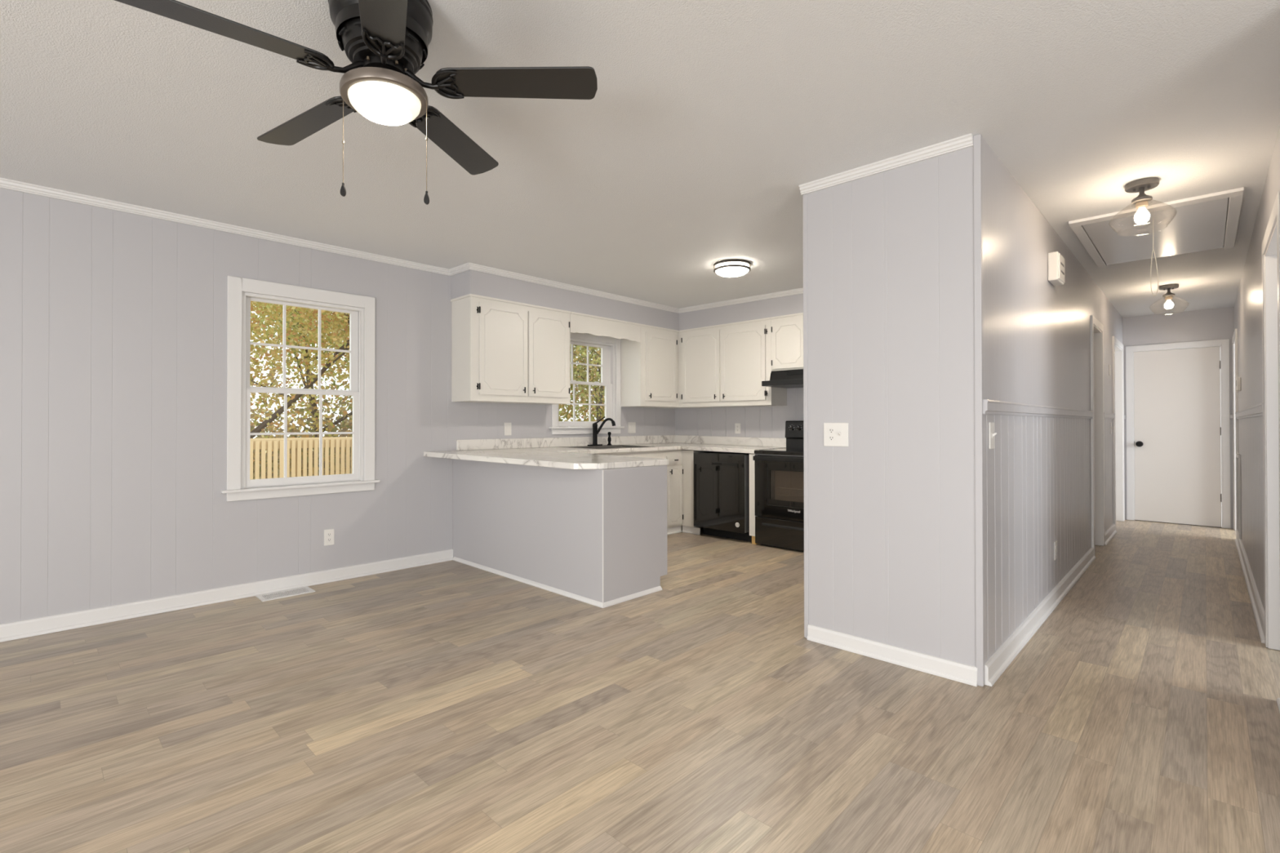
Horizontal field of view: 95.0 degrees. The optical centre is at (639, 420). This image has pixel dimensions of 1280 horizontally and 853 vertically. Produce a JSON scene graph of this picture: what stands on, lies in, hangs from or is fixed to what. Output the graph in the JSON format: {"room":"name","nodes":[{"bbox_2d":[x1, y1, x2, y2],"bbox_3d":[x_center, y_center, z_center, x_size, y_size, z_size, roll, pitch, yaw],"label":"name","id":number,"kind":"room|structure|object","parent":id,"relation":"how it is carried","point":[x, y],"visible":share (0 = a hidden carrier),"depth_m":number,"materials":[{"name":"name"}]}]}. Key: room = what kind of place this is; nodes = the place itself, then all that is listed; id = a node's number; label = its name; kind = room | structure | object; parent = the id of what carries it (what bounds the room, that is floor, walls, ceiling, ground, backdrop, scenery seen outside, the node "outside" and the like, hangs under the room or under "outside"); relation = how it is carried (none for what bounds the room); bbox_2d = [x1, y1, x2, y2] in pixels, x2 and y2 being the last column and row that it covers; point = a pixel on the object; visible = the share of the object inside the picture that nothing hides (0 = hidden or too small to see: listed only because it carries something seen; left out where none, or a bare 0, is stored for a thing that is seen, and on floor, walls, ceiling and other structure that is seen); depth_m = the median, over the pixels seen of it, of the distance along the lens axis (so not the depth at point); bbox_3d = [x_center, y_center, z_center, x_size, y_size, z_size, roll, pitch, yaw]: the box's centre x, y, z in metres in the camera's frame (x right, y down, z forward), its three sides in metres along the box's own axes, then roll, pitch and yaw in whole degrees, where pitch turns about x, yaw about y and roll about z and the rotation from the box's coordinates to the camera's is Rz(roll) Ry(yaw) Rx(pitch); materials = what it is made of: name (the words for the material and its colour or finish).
{"room":"empty living room","nodes":[
{"label":"empty living room","id":0,"kind":"room"},
{"bbox_2d":[0,187,675,624],"bbox_3d":[-2.718,-0.053,3.970,0.120,2.476,8.950,0,-1,44],"label":"wall","id":1,"kind":"structure","parent":0,"point":[113,323],"depth_m":3.64,"materials":[{"name":"grey paint"}]},
{"bbox_2d":[0,549,453,642],"bbox_3d":[-3.682,1.133,2.852,0.030,0.089,6.012,0,-1,44],"label":"baseboard","id":2,"kind":"structure","parent":1,"relation":"attached to","point":[76,620],"depth_m":3.75,"materials":[{"name":"white paint"}]},
{"bbox_2d":[221,275,380,502],"bbox_3d":[-2.424,-0.210,4.243,0.163,1.493,1.014,0,-1,44],"label":"window","id":3,"kind":"structure","parent":1,"relation":"in","point":[239,486],"depth_m":4.17,"materials":[{"name":"white paint"}]},
{"bbox_2d":[324,528,333,546],"bbox_3d":[-2.287,0.859,4.318,0.008,0.117,0.070,0,-1,44],"label":"wall outlet","id":4,"kind":"object","parent":1,"relation":"attached to","point":[328,534],"visible":1,"depth_m":4.32,"materials":[{"name":"white plastic"}]},
{"bbox_2d":[504,422,511,435],"bbox_3d":[-1.223,0.079,5.430,0.008,0.118,0.077,0,-1,44],"label":"light switch","id":5,"kind":"object","parent":1,"relation":"attached to","point":[508,426],"visible":1,"depth_m":5.43,"materials":[{"name":"white plastic"}]},
{"bbox_2d":[450,293,570,404],"bbox_3d":[-1.125,-0.597,5.277,0.364,0.878,1.062,0,-1,44],"label":"upper cabinet","id":6,"kind":"object","parent":1,"relation":"attached to","point":[504,351],"visible":1,"depth_m":5.06,"materials":[{"name":"white wood"}]},
{"bbox_2d":[570,311,640,342],"bbox_3d":[-0.330,-0.933,5.920,0.032,0.198,0.960,0,-1,44],"label":"valance","id":7,"kind":"object","parent":6,"relation":"attached to","point":[597,326],"visible":1,"depth_m":5.89,"materials":[{"name":"white wood"}]},
{"bbox_2d":[548,332,624,434],"bbox_3d":[-0.576,-0.383,6.164,0.163,1.048,1.002,0,-1,44],"label":"window","id":8,"kind":"structure","parent":1,"relation":"in","point":[611,353],"depth_m":6.34,"materials":[{"name":"white paint"}]},
{"bbox_2d":[456,435,786,450],"bbox_3d":[-0.023,0.224,5.568,1.541,0.111,2.903,0,-1,44],"label":"backsplash","id":9,"kind":"structure","parent":1,"relation":"attached to","point":[507,443],"depth_m":6.17,"materials":[{"name":"white stone"}]},
{"bbox_2d":[627,422,635,432],"bbox_3d":[-0.091,0.080,6.606,0.008,0.121,0.118,0,-1,44],"label":"light switch","id":10,"kind":"object","parent":1,"relation":"attached to","point":[631,425],"visible":1,"depth_m":6.60,"materials":[{"name":"white plastic"}]},
{"bbox_2d":[621,324,678,408],"bbox_3d":[0.128,-0.591,6.579,0.364,0.878,0.626,0,-1,44],"label":"upper cabinet","id":11,"kind":"object","parent":1,"relation":"attached to","point":[649,366],"visible":0.98,"depth_m":6.41,"materials":[{"name":"white wood"}]},
{"bbox_2d":[451,269,803,330],"bbox_3d":[0.515,-1.163,5.024,3.087,0.247,2.952,0,-1,44],"label":"soffit","id":12,"kind":"structure","parent":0,"point":[468,282],"depth_m":5.77,"materials":[{"name":"grey paint"}]},
{"bbox_2d":[0,177,803,313],"bbox_3d":[-2.246,-1.254,3.909,9.180,0.074,2.624,0,0,-27],"label":"trim","id":13,"kind":"structure","parent":12,"relation":"attached to","point":[7,184],"depth_m":4.29,"materials":[{"name":"white paint"}]},
{"bbox_2d":[0,520,1279,852],"bbox_3d":[1.430,1.231,2.544,8.120,0.120,12.899,0,-1,44],"label":"floor","id":14,"kind":"structure","parent":0,"point":[451,706],"depth_m":2.25,"materials":[{"name":"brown wood"}]},
{"bbox_2d":[255,586,315,601],"bbox_3d":[-2.417,1.182,4.004,0.175,0.006,0.316,0,-1,44],"label":"floor vent","id":15,"kind":"object","parent":14,"relation":"in","point":[302,590],"visible":1,"depth_m":3.99,"materials":[{"name":"white metal"}]},
{"bbox_2d":[452,458,666,608],"bbox_3d":[-0.687,0.740,4.600,1.921,0.891,0.688,0,-1,44],"label":"base cabinet","id":16,"kind":"object","parent":14,"relation":"on","point":[595,537],"visible":0.92,"depth_m":4.06,"materials":[{"name":"grey paint"}]},
{"bbox_2d":[598,449,700,535],"bbox_3d":[-0.134,0.753,6.084,0.659,0.882,2.309,0,-1,44],"label":"base cabinet","id":17,"kind":"object","parent":14,"relation":"on","point":[674,468],"visible":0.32,"depth_m":6.16,"materials":[{"name":"white wood"}]},
{"bbox_2d":[423,435,786,469],"bbox_3d":[0.012,0.244,5.330,1.920,0.155,3.198,0,-1,44],"label":"countertop","id":18,"kind":"structure","parent":17,"relation":"on","point":[544,451],"depth_m":5.36,"materials":[{"name":"white stone"}]},
{"bbox_2d":[587,416,615,445],"bbox_3d":[-0.405,0.109,6.095,0.294,0.305,0.133,0,0,-10],"label":"kitchen faucet","id":19,"kind":"object","parent":18,"relation":"on","point":[595,431],"visible":0.99,"depth_m":6.07,"materials":[{"name":"black metal"}]},
{"bbox_2d":[592,422,597,444],"bbox_3d":[-0.466,0.137,6.083,0.054,0.223,0.054,0,-1,44],"label":"faucet","id":20,"kind":"object","parent":19,"relation":"on","point":[595,424],"depth_m":6.06,"materials":[{"name":"black metal"}]},
{"bbox_2d":[560,444,653,448],"bbox_3d":[-0.318,0.355,5.911,0.550,0.189,0.800,0,-1,44],"label":"sink","id":21,"kind":"object","parent":18,"relation":"in","point":[603,446],"visible":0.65,"depth_m":5.99,"materials":[{"name":"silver metal"}]},
{"bbox_2d":[607,431,611,445],"bbox_3d":[-0.324,0.191,6.216,0.052,0.143,0.052,0,-1,44],"label":"sprayer","id":22,"kind":"object","parent":21,"relation":"on","point":[609,439],"visible":1,"depth_m":6.20,"materials":[{"name":"black metal"}]},
{"bbox_2d":[681,449,706,534],"bbox_3d":[0.743,0.758,6.419,0.240,0.876,0.606,0,-1,44],"label":"base cabinet","id":23,"kind":"object","parent":14,"relation":"on","point":[687,456],"visible":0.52,"depth_m":6.22,"materials":[{"name":"white wood"}]},
{"bbox_2d":[693,451,751,542],"bbox_3d":[0.993,0.763,6.104,0.682,0.861,0.621,0,-1,44],"label":"dishwasher","id":24,"kind":"object","parent":14,"relation":"on","point":[721,479],"visible":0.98,"depth_m":5.86,"materials":[{"name":"black metal"}]},
{"bbox_2d":[749,453,757,544],"bbox_3d":[1.296,0.758,5.873,0.067,0.867,0.626,0,-1,44],"label":"base cabinet","id":25,"kind":"object","parent":14,"relation":"on","point":[752,479],"visible":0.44,"depth_m":5.65,"materials":[{"name":"white wood"}]},
{"bbox_2d":[752,420,804,551],"bbox_3d":[1.580,0.595,5.560,0.766,1.189,0.668,0,-1,44],"label":"electric range","id":26,"kind":"object","parent":14,"relation":"on","point":[779,473],"visible":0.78,"depth_m":5.45,"materials":[{"name":"black metal"}]},
{"bbox_2d":[754,450,804,455],"bbox_3d":[1.562,0.300,5.543,0.766,0.031,0.573,0,-1,44],"label":"cooktop","id":27,"kind":"object","parent":26,"relation":"in","point":[757,452],"depth_m":5.42,"materials":[{"name":"black glass"}]},
{"bbox_2d":[0,0,1279,317],"bbox_3d":[1.427,-1.337,2.560,8.120,0.137,12.899,0,-1,44],"label":"ceiling","id":28,"kind":"structure","parent":0,"point":[697,140],"depth_m":2.49,"materials":[{"name":"white paint"}]},
{"bbox_2d":[114,0,597,204],"bbox_3d":[-0.815,-0.971,1.777,1.242,0.622,1.222,0,-1,44],"label":"ceiling fan","id":29,"kind":"object","parent":28,"relation":"hanging from","point":[386,42],"visible":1,"depth_m":1.76,"materials":[{"name":"black metal"}]},
{"bbox_2d":[713,258,751,276],"bbox_3d":[0.749,-1.227,4.775,0.300,0.088,0.300,0,-1,44],"label":"flush light","id":30,"kind":"object","parent":28,"relation":"attached to","point":[735,267],"visible":1,"depth_m":4.68,"materials":[{"name":"white glass"}]},
{"bbox_2d":[1124,177,1159,223],"bbox_3d":[2.672,-1.139,3.124,0.278,0.254,0.278,0,-1,44],"label":"ceiling lamp","id":31,"kind":"object","parent":28,"relation":"attached to","point":[1141,201],"visible":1,"depth_m":3.10,"materials":[{"name":"grey metal"}]},
{"bbox_2d":[1135,200,1148,208],"bbox_3d":[2.672,-1.149,3.124,0.052,0.028,0.052,0,-1,44],"label":"socket","id":32,"kind":"object","parent":31,"relation":"attached to","point":[1139,204],"depth_m":3.11,"materials":[{"name":"beige"}]},
{"bbox_2d":[1068,186,1244,267],"bbox_3d":[3.492,-1.254,3.966,0.778,0.020,1.435,0,-1,44],"label":"attic hatch","id":33,"kind":"object","parent":28,"relation":"attached to","point":[1193,224],"visible":1,"depth_m":3.84,"materials":[{"name":"white paint"}]},
{"bbox_2d":[1150,217,1158,296],"bbox_3d":[3.156,-1.005,3.602,0.008,0.485,0.054,0,0,-2],"label":"pull cord","id":34,"kind":"object","parent":33,"relation":"hanging from","point":[1153,217],"visible":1,"depth_m":3.60,"materials":[{"name":"white fabric"}]},
{"bbox_2d":[1158,284,1178,309],"bbox_3d":[4.913,-1.127,5.451,0.278,0.254,0.278,0,-1,44],"label":"ceiling lamp","id":35,"kind":"object","parent":28,"relation":"attached to","point":[1168,295],"visible":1,"depth_m":5.43,"materials":[{"name":"grey metal"}]},
{"bbox_2d":[1164,296,1172,300],"bbox_3d":[4.913,-1.136,5.451,0.052,0.028,0.052,0,-1,44],"label":"socket","id":36,"kind":"object","parent":35,"relation":"attached to","point":[1167,298],"depth_m":5.44,"materials":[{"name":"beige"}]},
{"bbox_2d":[675,387,803,450],"bbox_3d":[1.583,-0.044,6.124,3.089,2.476,0.120,0,-1,44],"label":"wall","id":37,"kind":"structure","parent":0,"point":[769,421],"depth_m":6.47,"materials":[{"name":"grey paint"}]},
{"bbox_2d":[661,317,786,408],"bbox_3d":[0.854,-0.591,6.498,1.523,0.880,0.353,0,-1,44],"label":"upper cabinet","id":38,"kind":"object","parent":37,"relation":"attached to","point":[726,365],"visible":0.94,"depth_m":6.23,"materials":[{"name":"white wood"}]},
{"bbox_2d":[734,423,740,433],"bbox_3d":[1.085,0.089,6.514,0.073,0.112,0.008,0,-1,44],"label":"wall outlet","id":39,"kind":"object","parent":37,"relation":"attached to","point":[737,426],"visible":1,"depth_m":6.51,"materials":[{"name":"white plastic"}]},
{"bbox_2d":[770,312,803,371],"bbox_3d":[1.686,-0.766,5.714,0.766,0.542,0.330,0,-1,44],"label":"upper cabinet","id":40,"kind":"object","parent":37,"relation":"attached to","point":[787,331],"visible":0.44,"depth_m":5.74,"materials":[{"name":"white wood"}]},
{"bbox_2d":[761,368,803,388],"bbox_3d":[1.632,-0.415,5.655,0.758,0.157,0.489,0,-1,44],"label":"range hood","id":41,"kind":"object","parent":40,"relation":"attached to","point":[788,379],"visible":0.5,"depth_m":5.67,"materials":[{"name":"black metal"}]},
{"bbox_2d":[805,133,987,686],"bbox_3d":[1.240,-0.050,2.927,0.850,2.448,0.120,0,-1,44],"label":"wall","id":42,"kind":"structure","parent":0,"point":[891,511],"depth_m":2.85,"materials":[{"name":"grey paint"}]},
{"bbox_2d":[803,194,808,638],"bbox_3d":[0.903,-0.027,3.179,0.024,2.397,0.026,0,-1,44],"label":"trim","id":43,"kind":"structure","parent":42,"relation":"attached to","point":[805,196],"depth_m":3.17,"materials":[{"name":"grey paint"}]},
{"bbox_2d":[823,422,848,446],"bbox_3d":[1.013,0.073,3.045,0.134,0.123,0.024,0,-1,44],"label":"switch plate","id":44,"kind":"object","parent":42,"relation":"attached to","point":[835,434],"visible":1,"depth_m":3.05,"materials":[{"name":"white plastic"}]},
{"bbox_2d":[828,428,834,433],"bbox_3d":[1.000,0.054,3.065,0.033,0.025,0.002,0,-1,44],"label":"receptacle","id":45,"kind":"object","parent":44,"relation":"attached to","point":[830,430],"depth_m":3.06,"materials":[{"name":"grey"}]},
{"bbox_2d":[828,435,834,440],"bbox_3d":[1.000,0.093,3.065,0.033,0.025,0.002,0,-1,44],"label":"receptacle","id":46,"kind":"object","parent":44,"relation":"attached to","point":[830,437],"depth_m":3.06,"materials":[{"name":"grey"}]},
{"bbox_2d":[799,133,973,195],"bbox_3d":[1.172,-1.247,2.892,0.839,0.053,0.034,0,-1,44],"label":"trim","id":47,"kind":"structure","parent":42,"relation":"attached to","point":[965,141],"depth_m":2.84,"materials":[{"name":"white paint"}]},
{"bbox_2d":[807,624,977,686],"bbox_3d":[1.194,1.133,2.867,0.812,0.079,0.022,0,-1,44],"label":"baseboard","id":48,"kind":"structure","parent":42,"relation":"attached to","point":[934,665],"depth_m":2.82,"materials":[{"name":"white paint"}]},
{"bbox_2d":[973,133,984,686],"bbox_3d":[1.504,-0.049,2.602,0.029,2.433,0.028,0,-1,44],"label":"trim","id":49,"kind":"structure","parent":42,"relation":"attached to","point":[977,140],"depth_m":2.59,"materials":[{"name":"grey paint"}]},
{"bbox_2d":[982,137,1122,663],"bbox_3d":[3.631,-0.037,4.883,0.120,2.440,6.247,0,-1,44],"label":"wall","id":50,"kind":"structure","parent":0,"point":[1037,339],"depth_m":3.35,"materials":[{"name":"grey paint"}]},
{"bbox_2d":[988,422,997,448],"bbox_3d":[1.627,0.069,2.696,0.024,0.121,0.078,0,-1,44],"label":"light switch","id":51,"kind":"object","parent":50,"relation":"attached to","point":[991,424],"visible":1,"depth_m":2.69,"materials":[{"name":"white plastic"}]},
{"bbox_2d":[982,399,1093,418],"bbox_3d":[2.714,-0.054,3.826,0.024,0.064,3.427,0,-1,44],"label":"trim","id":52,"kind":"structure","parent":50,"relation":"attached to","point":[989,406],"depth_m":3.21,"materials":[{"name":"grey paint"}]},
{"bbox_2d":[984,547,1095,686],"bbox_3d":[2.721,1.132,3.820,0.030,0.089,3.417,0,-1,44],"label":"baseboard","id":53,"kind":"structure","parent":50,"relation":"attached to","point":[1006,654],"depth_m":3.23,"materials":[{"name":"white paint"}]},
{"bbox_2d":[1053,540,1057,559],"bbox_3d":[2.719,0.849,3.836,0.008,0.118,0.075,0,-1,44],"label":"wall outlet","id":54,"kind":"object","parent":50,"relation":"attached to","point":[1055,541],"visible":1,"depth_m":3.82,"materials":[{"name":"white plastic"}]},
{"bbox_2d":[1047,251,1064,286],"bbox_3d":[2.668,-0.970,3.758,0.063,0.178,0.212,0,-1,44],"label":"door chime","id":55,"kind":"object","parent":50,"relation":"attached to","point":[1055,261],"visible":1,"depth_m":3.69,"materials":[{"name":"white plastic"}]},
{"bbox_2d":[1089,315,1104,555],"bbox_3d":[4.119,0.137,5.376,0.138,2.094,0.748,0,-1,44],"label":"trim","id":56,"kind":"structure","parent":50,"relation":"attached to","point":[1096,328],"depth_m":5.56,"materials":[{"name":"white paint"}]},
{"bbox_2d":[1103,412,1115,419],"bbox_3d":[4.740,-0.043,5.931,0.024,0.064,0.920,0,-1,44],"label":"trim","id":57,"kind":"structure","parent":50,"relation":"attached to","point":[1106,415],"depth_m":5.88,"materials":[{"name":"grey paint"}]},
{"bbox_2d":[1104,523,1116,545],"bbox_3d":[4.743,1.143,5.922,0.030,0.089,0.920,0,-1,44],"label":"baseboard","id":58,"kind":"structure","parent":50,"relation":"attached to","point":[1110,532],"depth_m":5.90,"materials":[{"name":"white paint"}]},
{"bbox_2d":[1111,336,1124,530],"bbox_3d":[5.367,0.144,6.673,0.138,2.094,1.008,0,-1,44],"label":"trim","id":59,"kind":"structure","parent":50,"relation":"attached to","point":[1117,368],"depth_m":6.95,"materials":[{"name":"white paint"}]},
{"bbox_2d":[1122,306,1234,528],"bbox_3d":[6.223,-0.027,6.806,0.949,2.440,0.120,0,-1,44],"label":"wall","id":60,"kind":"structure","parent":0,"point":[1211,324],"depth_m":6.73,"materials":[{"name":"grey paint"}]},
{"bbox_2d":[1133,346,1221,527],"bbox_3d":[6.169,0.185,6.758,0.768,2.013,0.123,0,-1,44],"label":"door","id":61,"kind":"structure","parent":60,"relation":"in","point":[1177,428],"depth_m":6.75,"materials":[{"name":"white paint"}]},
{"bbox_2d":[1125,338,1231,528],"bbox_3d":[6.214,0.147,6.801,0.880,2.086,0.138,0,-1,44],"label":"trim","id":62,"kind":"structure","parent":60,"relation":"attached to","point":[1224,344],"depth_m":6.59,"materials":[{"name":"white paint"}]},
{"bbox_2d":[1234,124,1279,609],"bbox_3d":[4.293,-0.043,4.029,0.120,2.440,6.559,0,-1,44],"label":"wall","id":63,"kind":"structure","parent":0,"point":[1248,302],"depth_m":3.96,"materials":[{"name":"grey paint"}]},
{"bbox_2d":[1231,328,1238,531],"bbox_3d":[6.228,0.139,6.052,0.138,2.094,0.848,0,-1,44],"label":"trim","id":64,"kind":"structure","parent":63,"relation":"attached to","point":[1234,339],"depth_m":6.34,"materials":[{"name":"white paint"}]},
{"bbox_2d":[1235,377,1240,391],"bbox_3d":[5.474,-0.331,5.365,0.027,0.120,0.120,0,-1,44],"label":"thermostat","id":65,"kind":"object","parent":63,"relation":"attached to","point":[1238,379],"visible":1,"depth_m":5.32,"materials":[{"name":"white plastic"}]},
{"bbox_2d":[1235,453,1241,538],"bbox_3d":[5.712,0.709,5.598,0.017,0.774,0.475,0,-1,44],"label":"door frame","id":66,"kind":"structure","parent":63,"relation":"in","point":[1237,455],"depth_m":5.43,"materials":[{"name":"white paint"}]},
{"bbox_2d":[1235,403,1262,418],"bbox_3d":[4.584,-0.053,4.436,0.024,0.064,3.750,0,-1,44],"label":"trim","id":67,"kind":"structure","parent":63,"relation":"attached to","point":[1255,411],"depth_m":3.84,"materials":[{"name":"grey paint"}]},
{"bbox_2d":[1235,533,1264,643],"bbox_3d":[4.583,1.134,4.431,0.030,0.089,3.750,0,-1,44],"label":"baseboard","id":68,"kind":"structure","parent":63,"relation":"attached to","point":[1257,606],"depth_m":3.88,"materials":[{"name":"white paint"}]},
{"bbox_2d":[1261,191,1279,650],"bbox_3d":[2.990,0.116,2.687,0.138,2.105,0.970,0,-1,44],"label":"trim","id":69,"kind":"structure","parent":63,"relation":"attached to","point":[1270,244],"depth_m":3.00,"materials":[{"name":"white paint"}]},
{"bbox_2d":[1276,697,1279,713],"bbox_3d":[2.347,1.122,2.107,0.030,0.089,0.900,0,-1,44],"label":"baseboard","id":70,"kind":"structure","parent":63,"relation":"attached to","point":[1277,699],"depth_m":2.40,"materials":[{"name":"white paint"}]},
{"label":"outside","id":71,"kind":"structure","parent":0,"visible":0},
{"bbox_3d":[-5.609,1.336,6.745,7.750,0.140,7.950,0,-1,44],"label":"floor","id":72,"kind":"structure","parent":71,"visible":0},
{"bbox_2d":[249,436,352,479],"bbox_3d":[-7.679,0.807,10.017,0.175,0.965,5.790,0,-1,44],"label":"fence","id":73,"kind":"object","parent":72,"relation":"on","point":[295,444],"visible":0.24,"depth_m":11.14,"materials":[{"name":"beige wood"}]},
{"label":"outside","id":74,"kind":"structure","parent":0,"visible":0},
{"bbox_2d":[253,448,351,479],"bbox_3d":[-18.330,2.501,34.978,65.050,0.200,115.000,0,-1,44],"label":"ground","id":75,"kind":"structure","parent":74,"point":[272,449],"depth_m":26.56,"materials":[{"name":"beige plant"}]},
{"bbox_2d":[249,301,352,461],"bbox_3d":[-9.513,-5.090,16.742,14.794,14.775,12.970,0,0,-35],"label":"oak tree","id":76,"kind":"object","parent":75,"relation":"on","point":[291,399],"visible":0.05,"depth_m":17.83,"materials":[{"name":"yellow plant"}]},
{"bbox_2d":[250,302,352,467],"bbox_3d":[-15.819,-6.733,29.728,17.112,18.248,16.219,0,0,20],"label":"oak tree","id":77,"kind":"object","parent":75,"relation":"on","point":[262,320],"visible":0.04,"depth_m":27.38,"materials":[{"name":"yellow plant"}]},
{"bbox_2d":[250,301,352,428],"bbox_3d":[-7.891,-5.067,19.546,13.265,14.783,13.297,0,0,-6],"label":"oak tree","id":78,"kind":"object","parent":75,"relation":"on","point":[301,311],"visible":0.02,"depth_m":19.32,"materials":[{"name":"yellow plant"}]},
{"bbox_2d":[249,315,588,479],"bbox_3d":[-14.752,-2.426,30.875,16.265,9.934,24.254,0,-1,44],"label":"undergrowth","id":79,"kind":"object","parent":75,"relation":"on","point":[343,428],"visible":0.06,"depth_m":25.40,"materials":[{"name":"brown plant"}]},
{"bbox_2d":[300,311,604,421],"bbox_3d":[-4.434,-5.133,18.237,11.527,14.871,9.326,0,0,-11],"label":"maple tree","id":80,"kind":"object","parent":75,"relation":"on","point":[336,313],"visible":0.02,"depth_m":18.31,"materials":[{"name":"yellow plant"}]},
{"bbox_2d":[558,344,604,421],"bbox_3d":[-0.208,-2.864,17.241,9.200,10.286,6.986,0,0,27],"label":"maple tree","id":81,"kind":"object","parent":75,"relation":"on","point":[580,350],"visible":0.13,"depth_m":17.04,"materials":[{"name":"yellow plant"}]},
{"bbox_2d":[559,354,604,421],"bbox_3d":[0.665,-1.762,24.356,7.350,8.312,12.168,0,-1,44],"label":"undergrowth","id":82,"kind":"object","parent":75,"relation":"on","point":[586,411],"visible":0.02,"depth_m":20.27,"materials":[{"name":"green plant"}]},
{"bbox_2d":[560,346,604,421],"bbox_3d":[-0.110,-2.933,23.079,9.065,10.509,10.662,0,0,41],"label":"maple tree","id":83,"kind":"object","parent":75,"relation":"on","point":[582,417],"visible":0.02,"depth_m":21.99,"materials":[{"name":"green plant"}]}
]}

